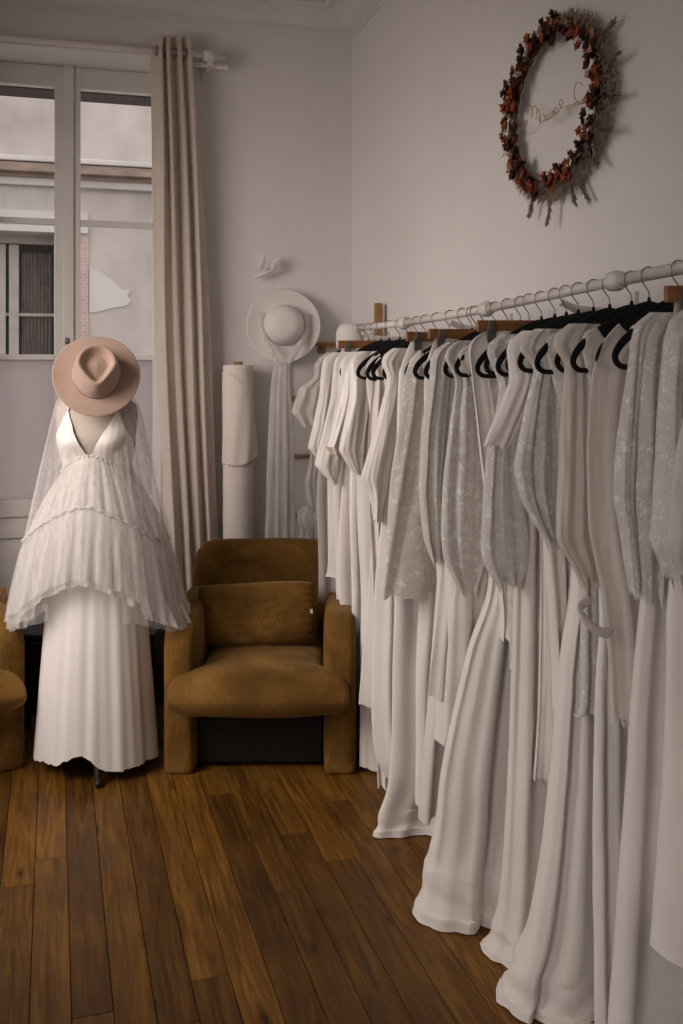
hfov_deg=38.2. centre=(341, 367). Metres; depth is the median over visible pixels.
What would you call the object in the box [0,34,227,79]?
curtain rod
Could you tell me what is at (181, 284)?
curtain
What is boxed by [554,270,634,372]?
hanger
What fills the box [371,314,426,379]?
hanger
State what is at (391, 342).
hanger
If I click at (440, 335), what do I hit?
hanger
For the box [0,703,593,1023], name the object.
floor
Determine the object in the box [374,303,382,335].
wooden post
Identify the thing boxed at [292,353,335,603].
dress
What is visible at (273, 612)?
cushion
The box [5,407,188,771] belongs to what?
dress
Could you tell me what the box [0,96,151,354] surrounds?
building
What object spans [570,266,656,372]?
hanger
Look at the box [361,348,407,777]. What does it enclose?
gown
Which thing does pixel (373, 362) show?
hanger
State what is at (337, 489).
dress
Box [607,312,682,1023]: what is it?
gown
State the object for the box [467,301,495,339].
hanger
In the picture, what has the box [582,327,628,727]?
dress
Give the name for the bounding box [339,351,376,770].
gown
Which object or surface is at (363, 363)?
hanger
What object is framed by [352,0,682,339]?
wall
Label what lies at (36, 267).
curtain
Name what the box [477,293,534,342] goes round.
hanger
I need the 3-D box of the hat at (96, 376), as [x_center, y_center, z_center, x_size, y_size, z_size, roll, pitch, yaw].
[-0.952,0.031,3.833,0.335,0.313,0.202,0,0,-16]
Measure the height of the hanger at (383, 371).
0.247 m
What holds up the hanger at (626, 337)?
hanging from the rail
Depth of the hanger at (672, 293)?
1.95 m
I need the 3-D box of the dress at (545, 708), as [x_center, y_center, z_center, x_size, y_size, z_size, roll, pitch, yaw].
[0.611,0.514,2.663,0.351,1.191,0.058,0,0,-16]
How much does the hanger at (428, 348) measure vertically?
0.247 m
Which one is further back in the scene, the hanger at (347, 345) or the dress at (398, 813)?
the hanger at (347, 345)
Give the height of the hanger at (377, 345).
0.247 m
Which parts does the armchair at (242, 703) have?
arm, backrest, seat frame, arm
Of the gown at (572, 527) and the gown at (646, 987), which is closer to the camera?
the gown at (646, 987)
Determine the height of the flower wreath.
0.678 m
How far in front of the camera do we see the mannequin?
3.88 m
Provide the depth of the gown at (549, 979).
2.46 m
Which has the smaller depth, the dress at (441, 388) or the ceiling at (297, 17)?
the dress at (441, 388)
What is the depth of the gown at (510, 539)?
2.66 m
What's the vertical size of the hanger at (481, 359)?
0.249 m
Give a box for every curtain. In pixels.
[22,253,51,353]
[150,33,217,598]
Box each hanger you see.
[338,322,393,351]
[339,320,392,375]
[355,321,381,351]
[356,317,408,379]
[365,316,418,380]
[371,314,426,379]
[374,319,401,350]
[382,312,437,379]
[404,308,463,373]
[406,310,452,350]
[413,306,472,379]
[424,315,482,378]
[428,305,476,347]
[443,298,508,377]
[454,296,522,377]
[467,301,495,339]
[475,291,543,377]
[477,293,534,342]
[484,287,557,375]
[495,285,568,376]
[505,282,606,370]
[517,279,596,372]
[534,279,614,374]
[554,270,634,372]
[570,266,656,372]
[595,260,681,361]
[612,302,673,369]
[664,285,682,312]
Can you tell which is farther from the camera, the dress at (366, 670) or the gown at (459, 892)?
the dress at (366, 670)
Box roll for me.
[222,361,257,538]
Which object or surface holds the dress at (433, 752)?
hanging from the rail
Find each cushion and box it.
[0,669,26,713]
[166,633,348,717]
[197,581,316,645]
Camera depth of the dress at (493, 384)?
2.77 m
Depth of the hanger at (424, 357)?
3.22 m
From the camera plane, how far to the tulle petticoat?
4.96 m
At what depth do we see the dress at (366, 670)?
3.80 m
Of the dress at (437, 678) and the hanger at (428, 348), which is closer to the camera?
the dress at (437, 678)
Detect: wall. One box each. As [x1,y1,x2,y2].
[0,6,351,538]
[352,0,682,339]
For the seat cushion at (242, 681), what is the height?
0.193 m
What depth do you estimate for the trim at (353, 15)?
5.10 m
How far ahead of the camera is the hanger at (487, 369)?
2.70 m
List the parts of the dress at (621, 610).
sash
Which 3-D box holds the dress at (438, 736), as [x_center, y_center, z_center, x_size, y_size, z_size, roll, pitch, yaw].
[0.444,0.564,3.241,0.358,1.319,0.099,0,0,-16]
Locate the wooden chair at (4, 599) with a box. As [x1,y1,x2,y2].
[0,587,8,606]
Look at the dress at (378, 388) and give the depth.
3.70 m
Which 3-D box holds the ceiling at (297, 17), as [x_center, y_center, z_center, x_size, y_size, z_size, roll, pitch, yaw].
[-1.335,-1.846,4.863,2.962,0.108,0.215,0,0,-16]
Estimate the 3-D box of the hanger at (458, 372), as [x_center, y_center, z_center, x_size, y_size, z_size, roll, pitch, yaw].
[0.532,-0.092,2.932,0.422,0.247,0.017,1,0,-16]
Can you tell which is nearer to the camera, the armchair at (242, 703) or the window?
the armchair at (242, 703)
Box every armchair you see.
[0,602,26,771]
[164,537,355,773]
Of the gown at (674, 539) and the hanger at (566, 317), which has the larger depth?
the hanger at (566, 317)
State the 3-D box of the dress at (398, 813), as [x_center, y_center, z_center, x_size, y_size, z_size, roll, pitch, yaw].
[0.346,0.752,3.422,0.493,1.689,0.183,0,0,-16]
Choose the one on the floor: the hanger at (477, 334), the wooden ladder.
the wooden ladder
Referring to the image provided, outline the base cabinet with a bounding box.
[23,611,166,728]
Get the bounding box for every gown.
[315,352,360,722]
[326,352,360,633]
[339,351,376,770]
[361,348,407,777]
[412,345,510,934]
[480,334,547,967]
[496,329,593,1023]
[553,324,627,1023]
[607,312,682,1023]
[650,310,682,967]
[666,420,682,575]
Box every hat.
[52,336,139,416]
[246,288,320,537]
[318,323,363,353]
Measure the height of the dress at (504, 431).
1.133 m
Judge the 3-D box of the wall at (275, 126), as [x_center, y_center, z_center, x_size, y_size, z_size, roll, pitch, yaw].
[-1.424,-0.200,5.168,3.562,3.600,0.420,0,0,-16]
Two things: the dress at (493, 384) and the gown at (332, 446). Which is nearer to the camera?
the dress at (493, 384)
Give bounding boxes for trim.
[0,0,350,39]
[324,0,387,39]
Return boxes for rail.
[356,261,682,339]
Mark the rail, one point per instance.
(612, 281)
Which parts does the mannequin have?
leg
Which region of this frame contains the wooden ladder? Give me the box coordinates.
[291,342,335,516]
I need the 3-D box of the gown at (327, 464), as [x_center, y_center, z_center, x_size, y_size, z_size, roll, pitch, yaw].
[0.119,0.724,4.158,0.475,1.582,0.100,0,0,-16]
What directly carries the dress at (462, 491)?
hanging from the rail
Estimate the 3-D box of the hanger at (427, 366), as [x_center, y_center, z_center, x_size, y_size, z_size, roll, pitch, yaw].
[0.462,-0.084,3.177,0.422,0.247,0.017,-1,0,-16]
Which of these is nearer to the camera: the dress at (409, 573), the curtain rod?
the dress at (409, 573)
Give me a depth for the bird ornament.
5.17 m
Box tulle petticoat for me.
[297,451,317,538]
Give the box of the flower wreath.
[499,5,622,226]
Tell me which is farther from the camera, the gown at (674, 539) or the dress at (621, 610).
the dress at (621, 610)
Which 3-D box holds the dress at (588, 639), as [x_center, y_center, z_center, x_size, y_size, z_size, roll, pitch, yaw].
[0.667,0.385,2.454,0.352,0.946,0.057,0,0,-15]
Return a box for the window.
[0,61,164,627]
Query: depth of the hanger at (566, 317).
2.58 m
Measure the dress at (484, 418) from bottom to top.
0.902 m
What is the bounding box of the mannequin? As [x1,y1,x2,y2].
[56,400,137,787]
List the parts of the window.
frosted pane, sash, sash, frosted pane, frame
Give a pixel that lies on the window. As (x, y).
(30, 460)
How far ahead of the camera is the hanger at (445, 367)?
2.94 m
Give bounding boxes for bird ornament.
[254,254,283,278]
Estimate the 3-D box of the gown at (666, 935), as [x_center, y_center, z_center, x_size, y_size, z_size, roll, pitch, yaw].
[0.801,0.499,1.931,0.457,1.230,0.142,0,0,-16]
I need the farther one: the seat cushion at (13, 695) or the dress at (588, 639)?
the seat cushion at (13, 695)
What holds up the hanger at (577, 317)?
hanging from the rail
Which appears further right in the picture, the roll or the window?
the roll
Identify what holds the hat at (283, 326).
hanging from the wall at (275, 126)
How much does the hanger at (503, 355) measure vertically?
0.247 m
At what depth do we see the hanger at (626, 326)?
2.15 m
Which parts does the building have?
wall panel, glass, cornice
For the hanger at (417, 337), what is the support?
hanging from the rail
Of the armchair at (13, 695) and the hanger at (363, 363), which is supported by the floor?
the armchair at (13, 695)
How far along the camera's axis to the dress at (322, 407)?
4.27 m
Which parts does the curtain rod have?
rod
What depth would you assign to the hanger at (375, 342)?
4.16 m
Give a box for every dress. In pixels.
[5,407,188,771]
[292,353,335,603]
[308,352,339,577]
[333,348,359,719]
[359,355,375,707]
[368,354,387,790]
[373,341,434,837]
[382,350,436,805]
[418,352,444,824]
[419,342,454,639]
[424,339,457,745]
[428,561,447,702]
[441,340,488,737]
[469,331,510,641]
[484,331,569,715]
[487,363,513,668]
[533,532,552,781]
[546,333,598,717]
[576,324,639,723]
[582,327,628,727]
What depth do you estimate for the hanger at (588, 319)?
2.43 m

